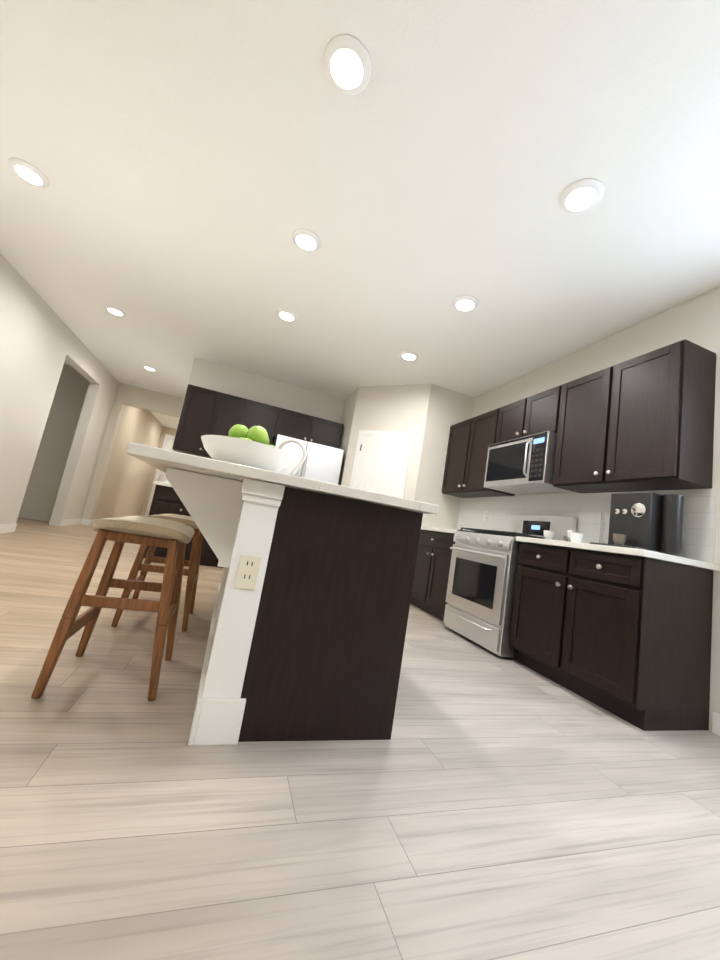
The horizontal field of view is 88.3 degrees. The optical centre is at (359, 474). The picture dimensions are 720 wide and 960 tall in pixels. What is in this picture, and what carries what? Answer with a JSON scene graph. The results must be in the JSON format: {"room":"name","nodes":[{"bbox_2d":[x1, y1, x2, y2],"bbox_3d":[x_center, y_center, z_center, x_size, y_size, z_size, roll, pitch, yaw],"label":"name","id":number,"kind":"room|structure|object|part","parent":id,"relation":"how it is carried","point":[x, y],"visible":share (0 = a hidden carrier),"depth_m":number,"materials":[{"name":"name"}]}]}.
{"room":"kitchen","nodes":[
{"label":"kitchen","id":0,"kind":"room"},
{"bbox_2d":[94,405,165,518],"bbox_3d":[-5.475,-0.240,8.960,0.180,2.740,3.930,12,-9,-18],"label":"wall","id":1,"kind":"structure","parent":0,"point":[127,485],"depth_m":8.38,"materials":[{"name":"beige paint"}]},
{"bbox_2d":[82,383,183,519],"bbox_3d":[-4.149,-0.263,7.253,1.590,2.740,0.150,12,-9,-18],"label":"wall","id":2,"kind":"structure","parent":0,"point":[146,399],"depth_m":7.12,"materials":[{"name":"beige paint"}]},
{"bbox_2d":[142,427,176,515],"bbox_3d":[-5.416,0.062,10.959,1.260,2.740,0.150,12,-9,-18],"label":"wall","id":3,"kind":"structure","parent":0,"point":[168,431],"depth_m":10.75,"materials":[{"name":"beige paint"}]},
{"bbox_2d":[145,434,174,516],"bbox_3d":[-5.416,0.163,10.892,1.090,2.525,0.120,12,-9,-18],"label":"door frame","id":4,"kind":"structure","parent":3,"relation":"in","point":[167,436],"depth_m":10.70,"materials":[{"name":"white"}]},
{"bbox_2d":[158,439,173,482],"bbox_3d":[-5.436,0.212,10.920,0.876,2.406,0.045,12,-9,-18],"label":"front door","id":5,"kind":"structure","parent":4,"relation":"attached to","point":[169,447],"depth_m":10.89,"materials":[{"name":"white wood"}]},
{"bbox_2d":[0,517,719,959],"bbox_3d":[-2.138,1.022,3.910,7.240,0.050,15.700,12,-9,-18],"label":"floor","id":6,"kind":"structure","parent":0,"point":[484,805],"depth_m":1.02,"materials":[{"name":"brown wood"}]},
{"bbox_2d":[31,516,194,700],"bbox_3d":[-0.978,0.522,1.594,0.395,0.656,0.444,12,-9,-18],"label":"stool","id":7,"kind":"object","parent":6,"relation":"on","point":[174,537],"visible":1,"depth_m":1.46,"materials":[{"name":"brown wood"}]},
{"bbox_3d":[-0.930,0.240,1.635,0.356,0.078,0.444,12,-9,-18],"label":"seat","id":8,"kind":"part","parent":7,"relation":"part of","materials":[{"name":"fabric"}]},
{"bbox_2d":[111,514,202,631],"bbox_3d":[-1.228,0.595,2.382,0.395,0.656,0.444,12,-9,-18],"label":"stool","id":9,"kind":"object","parent":6,"relation":"on","point":[191,572],"visible":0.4,"depth_m":2.25,"materials":[{"name":"brown wood"}]},
{"bbox_3d":[-1.180,0.312,2.424,0.356,0.078,0.444,12,-9,-18],"label":"seat","id":10,"kind":"part","parent":9,"relation":"part of","materials":[{"name":"fabric"}]},
{"bbox_2d":[144,484,215,566],"bbox_3d":[-2.219,0.660,4.772,0.832,0.876,0.598,12,-9,-18],"label":"base cabinet","id":11,"kind":"object","parent":6,"relation":"on","point":[165,500],"depth_m":4.47,"materials":[{"name":"brown wood"}]},
{"bbox_2d":[154,481,172,487],"bbox_3d":[-1.960,0.250,4.881,1.255,0.037,0.628,12,-9,-18],"label":"countertop","id":12,"kind":"structure","parent":11,"relation":"on","point":[155,482],"depth_m":4.44,"materials":[{"name":"white stone"}]},
{"bbox_2d":[150,459,425,744],"bbox_3d":[-0.574,0.570,2.240,1.041,0.878,1.966,12,-9,-18],"label":"kitchen island","id":13,"kind":"object","parent":6,"relation":"on","point":[307,632],"depth_m":1.37,"materials":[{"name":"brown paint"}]},
{"bbox_2d":[126,442,321,490],"bbox_3d":[-0.766,0.063,2.211,0.620,0.036,2.050,12,-9,-18],"label":"island countertop","id":14,"kind":"structure","parent":13,"relation":"on","point":[144,453],"depth_m":1.24,"materials":[{"name":"white stone"}]},
{"bbox_2d":[201,423,294,471],"bbox_3d":[-0.462,-0.104,1.550,0.384,0.203,0.384,12,-9,-18],"label":"fruit bowl","id":15,"kind":"object","parent":14,"relation":"on","point":[241,444],"visible":0.96,"depth_m":1.42,"materials":[{"name":"white ceramic"}]},
{"bbox_2d":[234,554,261,589],"bbox_3d":[-0.392,0.342,1.298,0.070,0.115,0.006,12,-9,-18],"label":"outlet","id":16,"kind":"object","parent":13,"relation":"attached to","point":[247,567],"depth_m":1.30,"materials":[{"name":"beige plastic"}]},
{"bbox_2d":[322,482,438,513],"bbox_3d":[-0.247,0.177,2.379,0.494,0.036,2.050,12,-9,-18],"label":"island countertop","id":17,"kind":"structure","parent":13,"relation":"on","point":[327,488],"depth_m":1.41,"materials":[{"name":"white stone"}]},
{"bbox_2d":[266,439,306,491],"bbox_3d":[-0.471,-0.060,2.437,0.218,0.368,0.096,12,-9,-18],"label":"faucet","id":18,"kind":"object","parent":17,"relation":"on","point":[294,472],"depth_m":2.47,"materials":[{"name":"silver metal"}]},
{"bbox_2d":[272,435,343,484],"bbox_3d":[-0.891,0.471,5.130,0.915,1.790,0.758,12,-9,-18],"label":"fridge","id":19,"kind":"object","parent":6,"relation":"on","point":[322,463],"visible":0.25,"depth_m":4.96,"materials":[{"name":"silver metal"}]},
{"bbox_2d":[410,531,454,620],"bbox_3d":[1.026,1.114,4.085,0.598,0.876,0.969,12,-9,-18],"label":"base cabinet","id":20,"kind":"object","parent":6,"relation":"on","point":[431,576],"depth_m":3.95,"materials":[{"name":"brown wood"}]},
{"bbox_2d":[421,527,455,534],"bbox_3d":[1.088,0.663,4.146,0.628,0.037,0.977,12,-9,-18],"label":"countertop","id":21,"kind":"structure","parent":20,"relation":"on","point":[448,532],"depth_m":3.94,"materials":[{"name":"white stone"}]},
{"bbox_2d":[443,514,576,657],"bbox_3d":[1.259,0.875,3.261,0.718,1.145,0.762,12,-9,-18],"label":"range","id":22,"kind":"object","parent":6,"relation":"on","point":[484,564],"visible":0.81,"depth_m":3.08,"materials":[{"name":"silver metal"}]},
{"bbox_3d":[0.940,0.885,3.151,0.060,0.696,0.663,12,-9,-18],"label":"handle","id":23,"kind":"part","parent":22,"relation":"part of","materials":[{"name":"silver metal"}]},
{"bbox_2d":[509,543,713,730],"bbox_3d":[1.582,0.972,2.465,0.598,0.876,0.921,12,-9,-18],"label":"base cabinet","id":24,"kind":"object","parent":6,"relation":"on","point":[624,633],"depth_m":2.10,"materials":[{"name":"brown wood"}]},
{"bbox_2d":[516,536,717,570],"bbox_3d":[1.648,0.521,2.516,0.628,0.037,0.948,12,-9,-18],"label":"countertop","id":25,"kind":"structure","parent":24,"relation":"on","point":[645,554],"depth_m":2.14,"materials":[{"name":"white stone"}]},
{"bbox_2d":[543,529,576,541],"bbox_3d":[1.506,0.447,2.697,0.258,0.109,0.400,12,-9,-18],"label":"serving tray","id":26,"kind":"object","parent":25,"relation":"on","point":[549,535],"visible":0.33,"depth_m":2.76,"materials":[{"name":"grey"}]},
{"bbox_2d":[543,530,555,540],"bbox_3d":[1.418,0.460,2.793,0.101,0.065,0.084,12,-9,-18],"label":"cup","id":27,"kind":"object","parent":26,"relation":"on","point":[547,534],"depth_m":2.76,"materials":[{"name":"white ceramic"}]},
{"bbox_2d":[569,532,582,542],"bbox_3d":[1.449,0.429,2.484,0.084,0.065,0.091,12,-9,-18],"label":"cup","id":28,"kind":"object","parent":25,"relation":"on","point":[576,537],"visible":0.83,"depth_m":2.46,"materials":[{"name":"white ceramic"}]},
{"bbox_2d":[599,513,609,543],"bbox_3d":[1.780,0.412,2.667,0.090,0.260,0.090,12,-9,-18],"label":"glass vase","id":29,"kind":"object","parent":25,"relation":"on","point":[604,527],"visible":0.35,"depth_m":2.65,"materials":[{"name":"glass"}]},
{"bbox_2d":[589,492,683,555],"bbox_3d":[1.783,0.309,2.361,0.380,0.375,0.375,12,-9,-18],"label":"coffee machine","id":30,"kind":"object","parent":25,"relation":"on","point":[650,521],"visible":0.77,"depth_m":2.29,"materials":[{"name":"grey metal"}]},
{"bbox_2d":[612,533,626,546],"bbox_3d":[1.637,0.415,2.342,0.072,0.070,0.072,12,-9,-18],"label":"cup","id":31,"kind":"object","parent":30,"relation":"on","point":[619,539],"depth_m":2.32,"materials":[{"name":"brown ceramic"}]},
{"bbox_3d":[1.894,0.303,2.254,0.100,0.350,0.100,12,-9,-18],"label":"tank","id":32,"kind":"part","parent":30,"relation":"part of","materials":[{"name":"grey"}]},
{"bbox_2d":[0,253,719,731],"bbox_3d":[-1.294,-0.506,2.249,6.990,2.740,11.470,12,-9,-18],"label":"wall","id":33,"kind":"structure","parent":0,"point":[54,413],"depth_m":4.71,"materials":[{"name":"white paint"}]},
{"bbox_2d":[172,384,251,458],"bbox_3d":[-2.006,-0.666,5.107,0.832,0.890,0.323,12,-9,-18],"label":"upper cabinet","id":34,"kind":"object","parent":33,"relation":"attached to","point":[204,411],"depth_m":4.94,"materials":[{"name":"brown wood"}]},
{"bbox_2d":[248,401,279,444],"bbox_3d":[-1.508,-0.557,5.268,0.518,0.890,0.323,12,-9,-18],"label":"upper cabinet","id":35,"kind":"object","parent":33,"relation":"attached to","point":[264,415],"depth_m":5.19,"materials":[{"name":"brown wood"}]},
{"bbox_2d":[276,408,343,448],"bbox_3d":[-0.777,-0.631,5.526,0.970,0.430,0.323,12,-9,-18],"label":"upper cabinet","id":36,"kind":"object","parent":33,"relation":"attached to","point":[292,424],"depth_m":5.38,"materials":[{"name":"brown wood"}]},
{"bbox_2d":[0,515,719,735],"bbox_3d":[-1.473,1.089,4.133,5.240,0.105,15.100,12,-9,-18],"label":"baseboard","id":37,"kind":"structure","parent":33,"relation":"attached to","point":[5,528],"depth_m":4.61,"materials":[{"name":"white"}]},
{"bbox_2d":[350,430,412,497],"bbox_3d":[0.162,0.445,4.780,0.541,2.092,0.584,12,-9,-18],"label":"door frame","id":38,"kind":"structure","parent":33,"relation":"in","point":[409,434],"depth_m":4.85,"materials":[{"name":"white wood"}]},
{"bbox_2d":[354,435,407,496],"bbox_3d":[0.158,0.472,4.777,0.654,2.017,0.014,5,-9,29],"label":"pantry door","id":39,"kind":"structure","parent":38,"relation":"attached to","point":[380,464],"depth_m":4.86,"materials":[{"name":"white wood"}]},
{"bbox_2d":[441,409,517,498],"bbox_3d":[1.384,-0.202,4.319,0.323,0.890,0.929,12,-9,-18],"label":"upper cabinet","id":40,"kind":"object","parent":33,"relation":"attached to","point":[469,440],"depth_m":4.22,"materials":[{"name":"brown wood"}]},
{"bbox_2d":[494,385,561,443],"bbox_3d":[1.699,-0.497,3.546,0.323,0.430,0.781,12,-9,-18],"label":"upper cabinet","id":41,"kind":"object","parent":33,"relation":"attached to","point":[537,413],"depth_m":3.44,"materials":[{"name":"brown wood"}]},
{"bbox_2d":[484,431,572,493],"bbox_3d":[1.569,-0.080,3.465,0.446,0.440,0.772,12,-9,-18],"label":"microwave","id":42,"kind":"object","parent":41,"relation":"attached to","point":[523,465],"visible":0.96,"depth_m":3.31,"materials":[{"name":"silver metal"}]},
{"bbox_3d":[1.404,-0.123,3.412,0.006,0.414,0.752,12,-9,-18],"label":"glass","id":43,"kind":"part","parent":42,"relation":"part of","materials":[{"name":"black glass"}]},
{"bbox_3d":[1.449,-0.137,3.216,0.050,0.333,0.018,12,-9,-18],"label":"handle","id":44,"kind":"part","parent":42,"relation":"part of","materials":[{"name":"silver metal"}]},
{"bbox_2d":[456,488,716,574],"bbox_3d":[1.674,0.522,3.463,0.007,0.669,2.667,12,-9,-18],"label":"backsplash","id":45,"kind":"structure","parent":33,"relation":"attached to","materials":[{"name":"tile"}]},
{"bbox_2d":[553,339,715,494],"bbox_3d":[1.935,-0.342,2.716,0.323,0.890,0.910,12,-9,-18],"label":"upper cabinet","id":46,"kind":"object","parent":33,"relation":"attached to","point":[645,422],"depth_m":2.46,"materials":[{"name":"brown wood"}]},
{"bbox_2d":[0,0,719,428],"bbox_3d":[-1.669,-1.724,4.311,7.240,0.100,15.700,12,-9,-18],"label":"ceiling","id":47,"kind":"structure","parent":0,"point":[196,162],"depth_m":2.15,"materials":[{"name":"white paint"}]},
{"bbox_2d":[8,158,48,187],"bbox_3d":[-2.189,-2.011,2.463,0.208,0.036,0.218,12,-9,-18],"label":"recessed light","id":48,"kind":"object","parent":47,"relation":"in","point":[26,171],"depth_m":2.48,"materials":[{"name":"white plastic"}]},
{"bbox_2d":[276,309,296,321],"bbox_3d":[-0.721,-1.585,3.663,0.203,0.036,0.222,12,-9,-18],"label":"recessed light","id":49,"kind":"object","parent":47,"relation":"in","point":[285,314],"depth_m":3.69,"materials":[{"name":"white"}]},
{"bbox_2d":[292,228,320,251],"bbox_3d":[-0.376,-1.676,2.638,0.205,0.036,0.213,12,-9,-18],"label":"recessed light","id":50,"kind":"object","parent":47,"relation":"in","point":[306,240],"depth_m":2.66,"materials":[{"name":"white"}]},
{"bbox_2d":[323,34,370,94],"bbox_3d":[-0.051,-1.772,1.599,0.207,0.036,0.209,12,-9,-18],"label":"recessed light","id":51,"kind":"object","parent":47,"relation":"in","point":[345,71],"depth_m":1.61,"materials":[{"name":"white"}]},
{"bbox_2d":[452,295,478,311],"bbox_3d":[0.862,-1.407,3.029,0.207,0.036,0.213,12,-9,-18],"label":"recessed light","id":52,"kind":"object","parent":47,"relation":"in","point":[465,303],"depth_m":3.05,"materials":[{"name":"white"}]},
{"bbox_2d":[559,178,603,213],"bbox_3d":[1.189,-1.503,1.991,0.209,0.036,0.208,12,-9,-18],"label":"recessed light","id":53,"kind":"object","parent":47,"relation":"in","point":[582,195],"depth_m":2.00,"materials":[{"name":"white"}]}
]}

